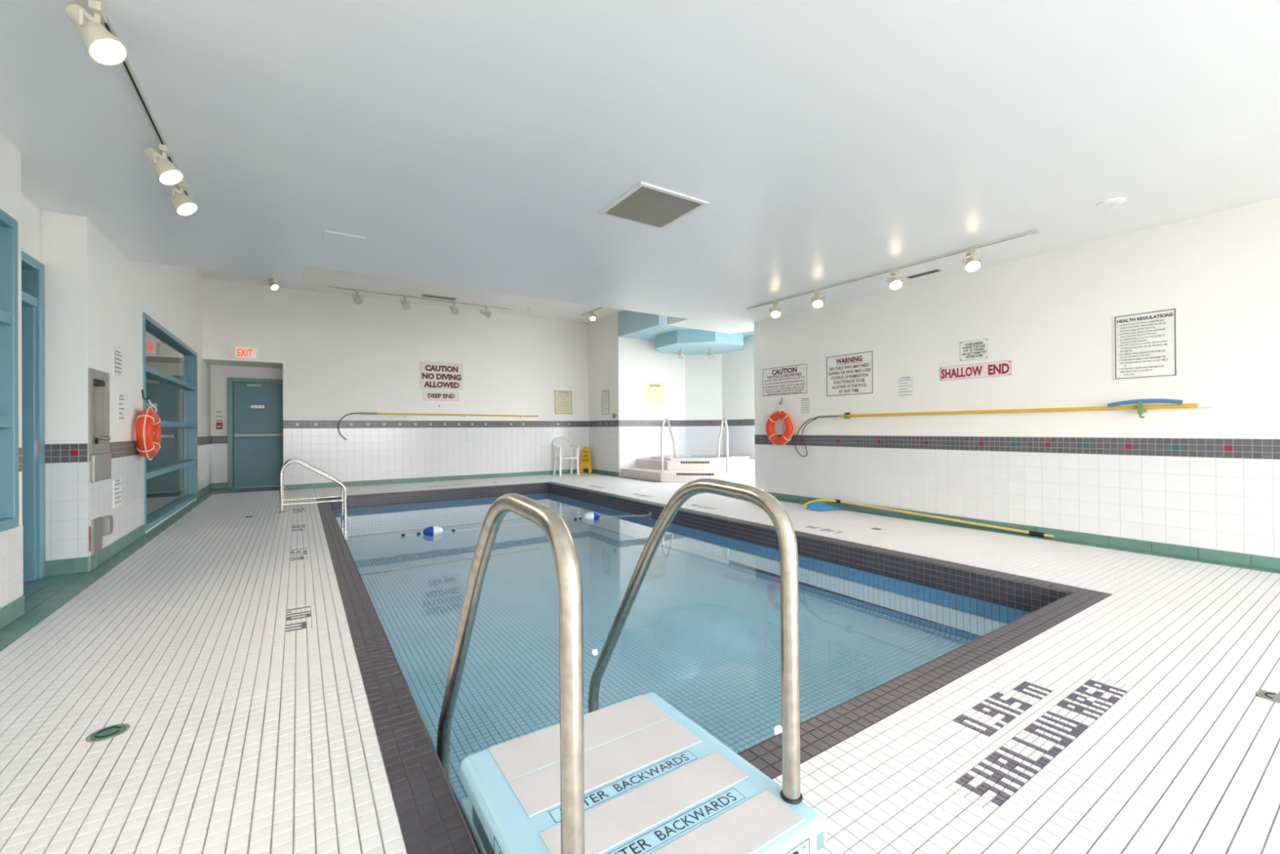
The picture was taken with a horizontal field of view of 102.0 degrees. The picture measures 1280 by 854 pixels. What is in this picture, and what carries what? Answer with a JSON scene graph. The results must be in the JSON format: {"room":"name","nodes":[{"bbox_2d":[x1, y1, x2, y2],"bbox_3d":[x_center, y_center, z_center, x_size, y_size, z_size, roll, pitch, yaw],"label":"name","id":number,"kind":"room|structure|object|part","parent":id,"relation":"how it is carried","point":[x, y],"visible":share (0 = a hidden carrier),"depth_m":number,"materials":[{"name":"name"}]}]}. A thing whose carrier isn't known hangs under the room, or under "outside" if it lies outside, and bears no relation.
{"room":"indoor swimming pool","nodes":[
{"label":"indoor swimming pool","id":0,"kind":"room"},
{"bbox_2d":[21,193,41,262],"bbox_3d":[-4.375,-0.163,3.461,0.200,3.020,1.150,0,0,-33],"label":"wall","id":1,"kind":"structure","parent":0,"point":[31,230],"depth_m":3.85,"materials":[{"name":"paint"}]},
{"bbox_2d":[21,250,45,582],"bbox_3d":[-4.384,-0.053,3.532,0.182,2.400,1.000,0,0,-33],"label":"door","id":2,"kind":"structure","parent":1,"relation":"in","point":[33,299],"depth_m":3.88,"materials":[{"name":"teal paint"}]},
{"bbox_3d":[-4.542,0.159,3.915,0.026,0.120,0.005,0,0,-33],"label":"strike plate","id":3,"kind":"part","parent":2,"relation":"part of","materials":[{"name":"silver metal"}]},
{"bbox_2d":[40,210,88,576],"bbox_3d":[-4.624,-0.160,4.066,0.450,3.020,0.164,0,0,-33],"label":"wall","id":4,"kind":"structure","parent":0,"point":[66,465],"depth_m":4.04,"materials":[{"name":"paint"}]},
{"bbox_2d":[0,132,212,629],"bbox_3d":[-3.747,-0.659,2.926,0.264,4.000,16.600,0,0,-33],"label":"wall","id":5,"kind":"structure","parent":0,"point":[100,296],"depth_m":4.47,"materials":[{"name":"paint"}]},
{"bbox_2d":[0,208,18,532],"bbox_3d":[-3.102,-0.326,2.049,0.135,1.820,2.430,0,0,-33],"label":"window","id":6,"kind":"structure","parent":5,"relation":"in","point":[9,346],"depth_m":3.04,"materials":[{"name":"blue glass"}]},
{"bbox_3d":[-3.104,-0.641,2.050,0.115,0.070,2.310,0,0,-33],"label":"rail","id":7,"kind":"part","parent":6,"relation":"part of","materials":[{"name":"teal paint"}]},
{"bbox_3d":[-3.100,-0.036,2.048,0.115,0.070,2.310,0,0,-33],"label":"rail","id":8,"kind":"part","parent":6,"relation":"part of","materials":[{"name":"blue metal"}]},
{"bbox_3d":[-3.096,0.554,2.047,0.135,0.060,2.310,0,0,-33],"label":"sill","id":9,"kind":"part","parent":6,"relation":"part of","materials":[{"name":"teal paint"}]},
{"bbox_2d":[90,516,102,555],"bbox_3d":[-4.432,0.882,4.215,0.026,0.284,0.289,0,0,-33],"label":"wall outlet","id":10,"kind":"object","parent":5,"relation":"attached to","point":[96,524],"visible":1,"depth_m":4.22,"materials":[{"name":"grey metal"}]},
{"bbox_2d":[88,368,111,482],"bbox_3d":[-4.575,-0.012,4.312,0.221,0.915,0.485,0,0,-33],"label":"fountain","id":11,"kind":"object","parent":5,"relation":"attached to","point":[99,437],"visible":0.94,"depth_m":4.41,"materials":[{"name":"metal"}]},
{"bbox_3d":[-4.513,0.336,4.345,0.022,0.219,0.455,0,0,-33],"label":"access panel","id":12,"kind":"part","parent":11,"relation":"part of","materials":[{"name":"silver metal"}]},
{"bbox_2d":[102,515,113,535],"bbox_3d":[-4.571,0.844,4.450,0.052,0.155,0.150,0,0,-33],"label":"outlet box","id":13,"kind":"object","parent":5,"relation":"attached to","point":[108,520],"visible":0.94,"depth_m":4.41,"materials":[{"name":"grey metal"}]},
{"bbox_3d":[-4.552,0.844,4.462,0.007,0.115,0.110,0,0,-33],"label":"lid","id":14,"kind":"part","parent":13,"relation":"part of","materials":[{"name":"silver metal"}]},
{"bbox_2d":[112,348,122,377],"bbox_3d":[-4.845,-0.591,4.813,0.005,0.240,0.270,0,0,-33],"label":"paper notice","id":15,"kind":"object","parent":5,"relation":"attached to","point":[117,355],"visible":1,"depth_m":4.81,"materials":[{"name":"white paper"}]},
{"bbox_2d":[113,478,121,507],"bbox_3d":[-4.797,0.604,4.764,0.005,0.250,0.240,0,0,-33],"label":"paper notice","id":16,"kind":"object","parent":5,"relation":"attached to","point":[117,482],"visible":1,"depth_m":4.75,"materials":[{"name":"white paper"}]},
{"bbox_2d":[117,393,124,422],"bbox_3d":[-4.902,-0.175,4.903,0.005,0.270,0.200,0,0,-33],"label":"paper notice","id":17,"kind":"object","parent":5,"relation":"attached to","point":[121,402],"visible":1,"depth_m":4.89,"materials":[{"name":"white paper"}]},
{"bbox_2d":[135,389,160,460],"bbox_3d":[-5.168,-0.021,5.458,0.141,0.744,0.566,0,0,-33],"label":"life ring","id":18,"kind":"object","parent":5,"relation":"hanging from","point":[148,432],"visible":1,"depth_m":5.32,"materials":[{"name":"plastic"}]},
{"bbox_2d":[142,311,197,531],"bbox_3d":[-6.369,-0.044,7.032,0.135,2.370,3.510,0,0,-33],"label":"window","id":19,"kind":"structure","parent":5,"relation":"in","point":[190,385],"depth_m":7.38,"materials":[{"name":"teal paint"}]},
{"bbox_3d":[-6.373,-0.639,7.033,0.115,0.070,3.390,0,0,-33],"label":"rail","id":20,"kind":"part","parent":19,"relation":"part of","materials":[{"name":"blue metal"}]},
{"bbox_3d":[-6.365,0.551,7.030,0.115,0.070,3.390,0,0,-33],"label":"rail","id":21,"kind":"part","parent":19,"relation":"part of","materials":[{"name":"blue metal"}]},
{"bbox_3d":[-6.361,1.111,7.029,0.135,0.060,3.390,0,0,-33],"label":"sill","id":22,"kind":"part","parent":19,"relation":"part of","materials":[{"name":"teal paint"}]},
{"bbox_3d":[-6.369,-0.034,7.032,0.115,0.070,3.390,0,0,-33],"label":"rail","id":23,"kind":"part","parent":19,"relation":"part of","materials":[{"name":"blue metal"}]},
{"bbox_2d":[146,329,180,493],"bbox_3d":[-7.928,-0.222,5.857,3.600,2.800,6.700,0,0,-33],"label":"wall","id":24,"kind":"structure","parent":0,"point":[161,356],"depth_m":9.34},
{"bbox_2d":[204,360,283,488],"bbox_3d":[-7.448,-0.013,10.039,1.800,2.800,1.040,0,0,-33],"label":"wall","id":25,"kind":"structure","parent":0,"point":[220,371],"depth_m":10.01,"materials":[{"name":"paint"}]},
{"bbox_2d":[215,410,222,421],"bbox_3d":[-8.101,-0.209,9.989,0.115,0.200,0.007,0,0,-33],"label":"notice","id":26,"kind":"object","parent":25,"relation":"attached to","point":[219,414],"visible":1,"depth_m":9.99,"materials":[{"name":"white paper"}]},
{"bbox_2d":[216,422,222,429],"bbox_3d":[-8.083,-0.024,9.967,0.090,0.130,0.062,0,0,-33],"label":"fire alarm","id":27,"kind":"object","parent":25,"relation":"attached to","point":[219,424],"visible":1,"depth_m":9.95,"materials":[{"name":"red plastic"}]},
{"bbox_2d":[227,377,283,488],"bbox_3d":[-7.505,0.115,10.306,1.078,2.145,0.130,0,0,-33],"label":"door","id":28,"kind":"structure","parent":25,"relation":"in","point":[255,406],"depth_m":10.24,"materials":[{"name":"teal paint"}]},
{"bbox_3d":[-7.572,-0.402,10.270,0.210,0.050,0.003,0,0,-33],"label":"plate","id":29,"kind":"part","parent":28,"relation":"part of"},
{"bbox_2d":[202,277,588,489],"bbox_3d":[-4.529,-0.630,11.238,7.600,4.000,0.174,0,0,-33],"label":"wall","id":30,"kind":"structure","parent":0,"point":[339,357],"depth_m":10.83,"materials":[{"name":"paint"}]},
{"bbox_2d":[235,346,255,359],"bbox_3d":[-7.142,-1.335,9.382,0.290,0.195,0.091,0,0,-33],"label":"exit sign","id":31,"kind":"object","parent":30,"relation":"attached to","point":[240,352],"visible":1,"depth_m":9.35,"materials":[{"name":"beige plastic"}]},
{"bbox_2d":[337,412,538,439],"bbox_3d":[-4.191,-0.023,11.321,4.169,0.555,0.080,0,0,-33],"label":"pole","id":32,"kind":"object","parent":30,"relation":"hanging from","point":[368,413],"visible":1,"depth_m":11.00,"materials":[{"name":"yellow metal"}]},
{"bbox_2d":[423,391,458,400],"bbox_3d":[-4.320,-0.677,11.284,0.735,0.200,0.008,0,0,-33],"label":"sign","id":33,"kind":"object","parent":30,"relation":"attached to","point":[428,395],"visible":1,"depth_m":11.28,"materials":[{"name":"white plastic"}]},
{"bbox_2d":[420,361,462,390],"bbox_3d":[-4.313,-1.104,11.292,0.880,0.585,0.008,0,0,-33],"label":"sign","id":34,"kind":"object","parent":30,"relation":"attached to","point":[433,375],"visible":1,"depth_m":11.28,"materials":[{"name":"white plastic"}]},
{"bbox_2d":[555,390,571,413],"bbox_3d":[-1.902,-0.614,12.874,0.452,0.572,0.010,0,0,-33],"label":"framed notice","id":35,"kind":"object","parent":30,"relation":"attached to","point":[562,398],"visible":1,"depth_m":12.87,"materials":[{"name":"beige paper"}]},
{"bbox_2d":[196,265,623,323],"bbox_3d":[-3.260,-2.720,9.248,8.150,0.150,7.000,0,0,-33],"label":"ceiling","id":36,"kind":"structure","parent":0,"point":[313,278],"depth_m":10.15,"materials":[{"name":"paint"}]},
{"bbox_2d":[267,277,279,290],"bbox_3d":[-6.450,-2.514,9.125,0.162,0.217,0.176,0,0,-33],"label":"spot lamp","id":37,"kind":"object","parent":36,"relation":"hanging from","point":[273,286],"visible":0.98,"depth_m":9.10,"materials":[{"name":"beige metal"}]},
{"bbox_2d":[328,285,513,310],"bbox_3d":[-4.326,-2.622,10.641,3.544,0.026,0.060,0,0,-33],"label":"track","id":38,"kind":"object","parent":36,"relation":"attached to","point":[329,286],"visible":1,"depth_m":10.49,"materials":[{"name":"white metal"}]},
{"bbox_2d":[351,289,363,304],"bbox_3d":[-5.417,-2.473,9.948,0.186,0.271,0.258,0,0,-33],"label":"spot lamp","id":39,"kind":"object","parent":38,"relation":"hanging from","point":[357,300],"visible":1,"depth_m":9.90,"materials":[{"name":"beige metal"}]},
{"bbox_2d":[400,296,410,310],"bbox_3d":[-4.713,-2.476,10.412,0.186,0.271,0.258,0,0,-33],"label":"spot lamp","id":40,"kind":"object","parent":38,"relation":"hanging from","point":[406,305],"visible":1,"depth_m":10.36,"materials":[{"name":"beige metal"}]},
{"bbox_2d":[449,302,459,315],"bbox_3d":[-3.919,-2.480,10.934,0.186,0.271,0.258,0,0,-33],"label":"spot lamp","id":41,"kind":"object","parent":38,"relation":"hanging from","point":[455,310],"visible":1,"depth_m":10.88,"materials":[{"name":"beige metal"}]},
{"bbox_2d":[479,306,492,319],"bbox_3d":[-3.348,-2.485,11.279,0.258,0.266,0.195,0,0,-33],"label":"spot lamp","id":42,"kind":"object","parent":38,"relation":"hanging from","point":[486,313],"visible":1,"depth_m":11.25,"materials":[{"name":"beige metal"}]},
{"bbox_2d":[420,293,457,300],"bbox_3d":[-4.071,-2.625,10.509,0.680,0.021,0.200,0,0,-33],"label":"ceiling vent","id":43,"kind":"object","parent":36,"relation":"in","point":[421,295],"visible":1,"depth_m":10.48,"materials":[{"name":"white plastic"}]},
{"bbox_2d":[581,306,603,315],"bbox_3d":[-1.060,-2.641,11.791,0.044,0.026,1.090,0,0,-33],"label":"track","id":44,"kind":"object","parent":36,"relation":"attached to","point":[599,307],"visible":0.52,"depth_m":11.83,"materials":[{"name":"white metal"}]},
{"bbox_2d":[589,311,595,320],"bbox_3d":[-1.084,-2.524,11.825,0.146,0.217,0.189,0,0,-33],"label":"spot lamp","id":45,"kind":"object","parent":44,"relation":"hanging from","point":[593,317],"visible":1,"depth_m":11.80,"materials":[{"name":"beige metal"}]},
{"bbox_2d":[587,312,626,476],"bbox_3d":[-0.880,-0.651,12.775,0.214,4.000,1.700,0,0,-33],"label":"wall pier","id":46,"kind":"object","parent":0,"point":[606,350],"visible":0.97,"depth_m":12.50,"materials":[{"name":"paint"}]},
{"bbox_2d":[601,389,608,413],"bbox_3d":[-0.841,-0.603,12.537,0.010,0.582,0.352,0,0,-33],"label":"framed notice","id":47,"kind":"object","parent":46,"relation":"attached to","point":[605,393],"visible":1,"depth_m":12.54,"materials":[{"name":"white paper"}]},
{"bbox_2d":[612,413,617,417],"bbox_3d":[-0.576,-0.266,12.111,0.040,0.120,0.200,0,0,-33],"label":"light switch","id":48,"kind":"object","parent":46,"relation":"attached to","point":[615,415],"visible":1,"depth_m":12.12,"materials":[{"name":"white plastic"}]},
{"bbox_2d":[0,0,1279,333],"bbox_3d":[1.052,-2.253,2.685,8.730,1.080,10.900,0,0,-33],"label":"ceiling","id":49,"kind":"structure","parent":0,"point":[477,144],"depth_m":2.98,"materials":[{"name":"paint"}]},
{"bbox_2d":[95,0,197,210],"bbox_3d":[-2.221,-1.680,2.160,0.044,0.026,4.290,0,0,-33],"label":"track","id":50,"kind":"object","parent":49,"relation":"attached to","point":[126,65],"visible":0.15,"depth_m":2.63,"materials":[{"name":"white metal"}]},
{"bbox_2d":[65,0,128,66],"bbox_3d":[-2.159,-1.564,2.059,0.181,0.216,0.150,0,0,-33],"label":"spot lamp","id":51,"kind":"object","parent":50,"relation":"hanging from","point":[102,46],"visible":1,"depth_m":2.04,"materials":[{"name":"beige metal"}]},
{"bbox_2d":[143,143,183,185],"bbox_3d":[-2.836,-1.557,3.087,0.181,0.216,0.150,0,0,-33],"label":"spot lamp","id":52,"kind":"object","parent":50,"relation":"hanging from","point":[166,173],"visible":1,"depth_m":3.06,"materials":[{"name":"beige metal"}]},
{"bbox_2d":[163,181,197,215],"bbox_3d":[-3.127,-1.553,3.529,0.181,0.216,0.150,0,0,-33],"label":"spot lamp","id":53,"kind":"object","parent":50,"relation":"hanging from","point":[183,205],"visible":0.96,"depth_m":3.50,"materials":[{"name":"beige metal"}]},
{"bbox_2d":[322,230,366,248],"bbox_3d":[-2.656,-1.679,4.657,0.320,0.006,0.320,0,0,-33],"label":"access panel","id":54,"kind":"object","parent":49,"relation":"attached to","point":[329,237],"visible":1,"depth_m":4.64,"materials":[{"name":"paint"}]},
{"bbox_2d":[597,181,708,230],"bbox_3d":[0.095,-1.696,4.026,0.620,0.014,0.620,0,0,-33],"label":"ceiling vent","id":55,"kind":"object","parent":49,"relation":"in","point":[645,204],"visible":1,"depth_m":3.99,"materials":[{"name":"white plastic"}]},
{"bbox_2d":[746,228,1039,309],"bbox_3d":[2.509,-1.702,5.969,0.044,0.026,3.470,0,0,-34],"label":"track","id":56,"kind":"object","parent":49,"relation":"attached to","point":[1034,231],"visible":1,"depth_m":5.44,"materials":[{"name":"white metal"}]},
{"bbox_2d":[769,301,782,318],"bbox_3d":[1.834,-1.578,6.998,0.172,0.216,0.158,0,0,-33],"label":"spot lamp","id":57,"kind":"object","parent":56,"relation":"hanging from","point":[775,313],"visible":1,"depth_m":6.97,"materials":[{"name":"beige metal"}]},
{"bbox_2d":[810,289,824,308],"bbox_3d":[2.208,-1.582,6.430,0.172,0.216,0.158,0,0,-33],"label":"spot lamp","id":58,"kind":"object","parent":56,"relation":"hanging from","point":[817,303],"visible":1,"depth_m":6.41,"materials":[{"name":"beige metal"}]},
{"bbox_2d":[887,268,903,289],"bbox_3d":[2.757,-1.588,5.595,0.172,0.216,0.158,0,0,-33],"label":"spot lamp","id":59,"kind":"object","parent":56,"relation":"hanging from","point":[895,283],"visible":1,"depth_m":5.57,"materials":[{"name":"beige metal"}]},
{"bbox_2d":[961,247,981,271],"bbox_3d":[3.175,-1.593,4.960,0.172,0.216,0.158,0,0,-33],"label":"spot lamp","id":60,"kind":"object","parent":56,"relation":"hanging from","point":[972,264],"visible":1,"depth_m":4.94,"materials":[{"name":"beige metal"}]},
{"bbox_2d":[906,269,941,278],"bbox_3d":[3.179,-1.715,5.823,0.090,0.008,0.350,0,0,-33],"label":"ceiling vent","id":61,"kind":"object","parent":49,"relation":"in","point":[935,270],"visible":1,"depth_m":5.80,"materials":[{"name":"grey metal"}]},
{"bbox_2d":[1095,197,1125,208],"bbox_3d":[3.621,-1.718,3.992,0.170,0.019,0.170,0,0,-33],"label":"ceiling disc","id":62,"kind":"object","parent":49,"relation":"attached to","point":[1112,202],"visible":1,"depth_m":3.97,"materials":[{"name":"paint"}]},
{"bbox_2d":[0,471,1279,853],"bbox_3d":[-0.947,1.252,4.995,14.300,0.250,16.600,0,0,-33],"label":"floor","id":63,"kind":"structure","parent":0,"point":[1135,722],"depth_m":2.02,"materials":[{"name":"tile"}]},
{"bbox_2d":[84,723,130,742],"bbox_3d":[-1.959,1.125,1.911,0.116,0.009,0.116,0,0,-33],"label":"floor drain","id":64,"kind":"object","parent":63,"relation":"on","point":[113,731],"visible":1,"depth_m":1.91,"materials":[{"name":"green metal"}]},
{"bbox_2d":[277,457,348,539],"bbox_3d":[-4.712,1.036,7.488,0.845,1.170,0.637,0,0,-33],"label":"pool ladder","id":65,"kind":"object","parent":63,"relation":"attached to","point":[344,491],"visible":0.98,"depth_m":7.45,"materials":[{"name":"metal"}]},
{"bbox_2d":[552,436,578,475],"bbox_3d":[-1.803,0.696,12.571,0.555,0.926,0.562,0,0,-27],"label":"plastic chair","id":66,"kind":"object","parent":63,"relation":"on","point":[554,446],"visible":1,"depth_m":12.63,"materials":[{"name":"white plastic"}]},
{"bbox_3d":[-2.068,0.941,12.629,0.053,0.439,0.136,0,0,-41],"label":"leg","id":67,"kind":"part","parent":66,"relation":"part of","materials":[{"name":"white plastic"}]},
{"bbox_3d":[-1.991,0.475,12.417,0.083,0.123,0.459,0,0,-27],"label":"armrest","id":68,"kind":"part","parent":66,"relation":"part of","materials":[{"name":"white plastic"}]},
{"bbox_3d":[-1.883,0.834,12.252,0.050,0.641,0.070,0,0,-27],"label":"leg","id":69,"kind":"part","parent":66,"relation":"part of","materials":[{"name":"white plastic"}]},
{"bbox_3d":[-1.900,0.497,12.755,0.492,0.526,0.148,0,0,-27],"label":"frame","id":70,"kind":"part","parent":66,"relation":"part of","materials":[{"name":"white plastic"}]},
{"bbox_3d":[-1.775,0.754,12.517,0.439,0.058,0.410,0,0,-27],"label":"seat","id":71,"kind":"part","parent":66,"relation":"part of","materials":[{"name":"white plastic"}]},
{"bbox_3d":[-1.695,0.939,12.822,0.053,0.439,0.136,0,0,-13],"label":"leg","id":72,"kind":"part","parent":66,"relation":"part of","materials":[{"name":"white plastic"}]},
{"bbox_3d":[-1.496,0.832,12.452,0.050,0.641,0.070,0,0,-27],"label":"leg","id":73,"kind":"part","parent":66,"relation":"part of","materials":[{"name":"white plastic"}]},
{"bbox_2d":[578,446,591,473],"bbox_3d":[-1.360,0.828,13.011,0.300,0.650,0.250,0,0,5],"label":"sign","id":74,"kind":"object","parent":63,"relation":"on","point":[585,462],"visible":1,"depth_m":12.97,"materials":[{"name":"yellow plastic"}]},
{"bbox_3d":[-1.352,0.833,13.103,0.300,0.640,0.065,0,0,5],"label":"panel","id":75,"kind":"part","parent":74,"relation":"part of","materials":[{"name":"yellow plastic"}]},
{"bbox_2d":[435,478,826,853],"bbox_3d":[-0.164,0.872,1.669,0.741,1.402,1.272,0,0,-33],"label":"pool ladder","id":76,"kind":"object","parent":63,"relation":"on","point":[637,775],"depth_m":1.41,"materials":[{"name":"metal"}]},
{"bbox_3d":[-0.425,1.335,1.506,0.035,0.478,0.320,0,0,-33],"label":"panel","id":77,"kind":"part","parent":76,"relation":"part of","materials":[{"name":"blue plastic"}]},
{"bbox_3d":[-0.450,0.843,1.530,0.048,1.342,1.188,0,0,-33],"label":"handrail","id":78,"kind":"part","parent":76,"relation":"part of","materials":[{"name":"metal"}]},
{"bbox_3d":[0.098,0.840,1.890,0.048,1.342,1.188,0,0,-33],"label":"handrail","id":79,"kind":"part","parent":76,"relation":"part of","materials":[{"name":"metal"}]},
{"bbox_2d":[816,831,824,851],"bbox_3d":[0.458,1.051,1.317,0.030,0.038,0.001,0,0,-33],"label":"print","id":80,"kind":"object","parent":76,"relation":"attached to","point":[820,834],"depth_m":1.32},
{"bbox_2d":[621,454,755,482],"bbox_3d":[1.312,0.908,11.675,2.555,0.445,2.490,0,0,-33],"label":"platform","id":81,"kind":"object","parent":63,"relation":"on","point":[683,468],"visible":0.92,"depth_m":11.25,"materials":[{"name":"stone"}]},
{"bbox_2d":[659,417,675,471],"bbox_3d":[0.625,0.376,11.279,0.100,1.136,0.858,0,0,25],"label":"handrail","id":82,"kind":"object","parent":81,"relation":"on","point":[664,419],"visible":0.85,"depth_m":10.99,"materials":[{"name":"metal"}]},
{"bbox_2d":[650,454,749,460],"bbox_3d":[1.367,0.714,12.131,1.920,0.055,1.730,0,0,-33],"label":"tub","id":83,"kind":"object","parent":81,"relation":"in","point":[678,457],"depth_m":11.81,"materials":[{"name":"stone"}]},
{"bbox_2d":[717,417,729,471],"bbox_3d":[1.772,0.368,11.152,0.099,1.136,0.829,0,0,-6],"label":"handrail","id":84,"kind":"object","parent":81,"relation":"on","point":[723,420],"visible":0.87,"depth_m":10.79,"materials":[{"name":"metal"}]},
{"bbox_2d":[315,481,1111,853],"bbox_3d":[-1.133,1.831,5.998,4.220,1.400,9.000,0,0,-33],"label":"swimming pool","id":85,"kind":"object","parent":63,"relation":"in","point":[882,630],"visible":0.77,"depth_m":4.14,"materials":[{"name":"liquid"}]},
{"label":"pool water","id":86,"kind":"object","parent":85,"relation":"in","visible":0},
{"bbox_2d":[348,511,651,539],"bbox_3d":[-1.695,1.280,6.868,3.968,0.128,0.287,0,0,-24],"label":"float line","id":87,"kind":"object","parent":86,"relation":"on","point":[433,531],"visible":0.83,"depth_m":6.42,"materials":[{"name":"plastic"}]},
{"bbox_2d":[803,498,1053,537],"bbox_3d":[3.136,1.039,6.087,0.444,0.120,2.706,0,0,-36],"label":"skimmer","id":88,"kind":"object","parent":63,"relation":"on","point":[817,504],"visible":1,"depth_m":6.26,"materials":[{"name":"yellow plastic"}]},
{"bbox_2d":[1255,690,1279,702],"bbox_3d":[2.577,1.094,2.096,0.116,0.009,0.116,0,0,-33],"label":"floor drain","id":89,"kind":"object","parent":63,"relation":"on","point":[1270,695],"visible":1,"depth_m":2.11,"materials":[{"name":"grey metal"}]},
{"bbox_2d":[618,337,685,475],"bbox_3d":[0.299,-0.375,12.646,2.010,3.430,0.209,0,0,-33],"label":"wall","id":90,"kind":"structure","parent":0,"point":[640,433],"depth_m":12.49,"materials":[{"name":"paint"}]},
{"bbox_2d":[644,382,664,406],"bbox_3d":[0.354,-0.791,12.568,0.600,0.580,0.006,0,0,-33],"label":"notice","id":91,"kind":"object","parent":90,"relation":"attached to","point":[654,392],"visible":1,"depth_m":12.56,"materials":[{"name":"beige paper"}]},
{"bbox_2d":[617,310,754,340],"bbox_3d":[1.822,-2.385,11.035,2.800,0.560,4.600,0,0,-33],"label":"ceiling","id":92,"kind":"structure","parent":0,"point":[631,324],"depth_m":11.43,"materials":[{"name":"blue paint"}]},
{"bbox_2d":[684,353,722,454],"bbox_3d":[1.618,-0.383,13.091,0.919,3.430,0.207,0,0,12],"label":"wall","id":93,"kind":"structure","parent":0,"point":[703,375],"depth_m":13.00,"materials":[{"name":"paint"}]},
{"bbox_2d":[655,328,743,355],"bbox_3d":[1.404,-1.959,12.109,1.940,0.280,1.940,0,0,-33],"label":"trim","id":94,"kind":"structure","parent":93,"relation":"attached to","point":[692,342],"depth_m":11.48,"materials":[{"name":"blue paint"}]},
{"bbox_2d":[677,349,684,358],"bbox_3d":[0.959,-1.709,12.161,0.150,0.215,0.165,0,0,-33],"label":"spot lamp","id":95,"kind":"object","parent":94,"relation":"hanging from","point":[681,353],"visible":1,"depth_m":12.14,"materials":[{"name":"beige metal"}]},
{"bbox_2d":[706,349,713,358],"bbox_3d":[1.652,-1.713,12.198,0.150,0.215,0.165,0,0,-33],"label":"spot lamp","id":96,"kind":"object","parent":94,"relation":"hanging from","point":[710,353],"visible":1,"depth_m":12.18,"materials":[{"name":"beige metal"}]},
{"bbox_2d":[721,335,755,458],"bbox_3d":[3.168,-0.399,11.380,0.209,3.430,3.880,0,0,-33],"label":"wall","id":97,"kind":"structure","parent":0,"point":[738,366],"depth_m":12.39,"materials":[{"name":"paint"}]},
{"bbox_2d":[754,197,1279,570],"bbox_3d":[4.644,-0.223,4.388,0.214,3.020,9.820,0,0,-33],"label":"wall","id":98,"kind":"structure","parent":0,"point":[1204,482],"depth_m":5.00,"materials":[{"name":"paint"}]},
{"bbox_2d":[764,397,794,446],"bbox_3d":[2.129,-0.075,7.904,0.141,0.744,0.566,0,0,-33],"label":"life ring","id":99,"kind":"object","parent":98,"relation":"hanging from","point":[784,416],"visible":1,"depth_m":7.85,"materials":[{"name":"plastic"}]},
{"bbox_2d":[762,363,807,395],"bbox_3d":[2.201,-0.708,7.920,0.008,0.435,0.870,0,0,-33],"label":"caution sign","id":100,"kind":"object","parent":98,"relation":"attached to","point":[787,380],"visible":1,"depth_m":7.89,"materials":[{"name":"white plastic"}]},
{"bbox_2d":[800,397,811,414],"bbox_3d":[2.422,-0.304,7.589,0.005,0.245,0.190,0,0,-33],"label":"paper notice","id":101,"kind":"object","parent":98,"relation":"attached to","point":[805,402],"visible":1,"depth_m":7.59,"materials":[{"name":"white paper"}]},
{"bbox_2d":[826,350,873,396],"bbox_3d":[2.814,-0.706,6.988,0.008,0.557,0.710,0,0,-33],"label":"warning sign","id":102,"kind":"object","parent":98,"relation":"attached to","point":[850,374],"visible":1,"depth_m":6.97,"materials":[{"name":"white plastic"}]},
{"bbox_2d":[897,375,914,398],"bbox_3d":[3.244,-0.486,6.339,0.005,0.265,0.205,0,0,-33],"label":"paper notice","id":103,"kind":"object","parent":98,"relation":"attached to","point":[905,388],"visible":1,"depth_m":6.33,"materials":[{"name":"white paper"}]},
{"bbox_2d":[960,337,988,360],"bbox_3d":[3.663,-0.846,5.694,0.011,0.216,0.285,0,0,-33],"label":"sign","id":104,"kind":"object","parent":98,"relation":"attached to","point":[974,349],"visible":1,"depth_m":5.69,"materials":[{"name":"white plastic"}]},
{"bbox_2d":[940,360,1011,381],"bbox_3d":[3.664,-0.614,5.694,0.011,0.158,0.716,0,0,-33],"label":"sign","id":105,"kind":"object","parent":98,"relation":"attached to","point":[1002,368],"visible":1,"depth_m":5.67,"materials":[{"name":"white plastic"}]},
{"bbox_2d":[795,402,1213,457],"bbox_3d":[3.460,0.111,5.934,0.095,0.624,4.208,0,0,-33],"label":"pole","id":106,"kind":"object","parent":98,"relation":"attached to","point":[1208,405],"visible":0.98,"depth_m":5.23,"materials":[{"name":"yellow metal"}]},
{"bbox_2d":[1106,397,1183,417],"bbox_3d":[4.359,-0.163,4.487,0.053,0.171,0.476,0,0,-33],"label":"brush","id":107,"kind":"object","parent":106,"relation":"on","point":[1140,402],"visible":1,"depth_m":4.48,"materials":[{"name":"blue plastic"}]},
{"bbox_3d":[4.342,-0.154,4.494,0.033,0.153,0.040,0,0,-33],"label":"handle","id":108,"kind":"part","parent":107,"relation":"part of","materials":[{"name":"green plastic"}]},
{"bbox_2d":[1112,306,1178,380],"bbox_3d":[4.421,-0.717,4.547,0.008,0.592,0.418,0,0,-33],"label":"sign","id":109,"kind":"object","parent":98,"relation":"attached to","point":[1145,343],"visible":1,"depth_m":4.54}
]}

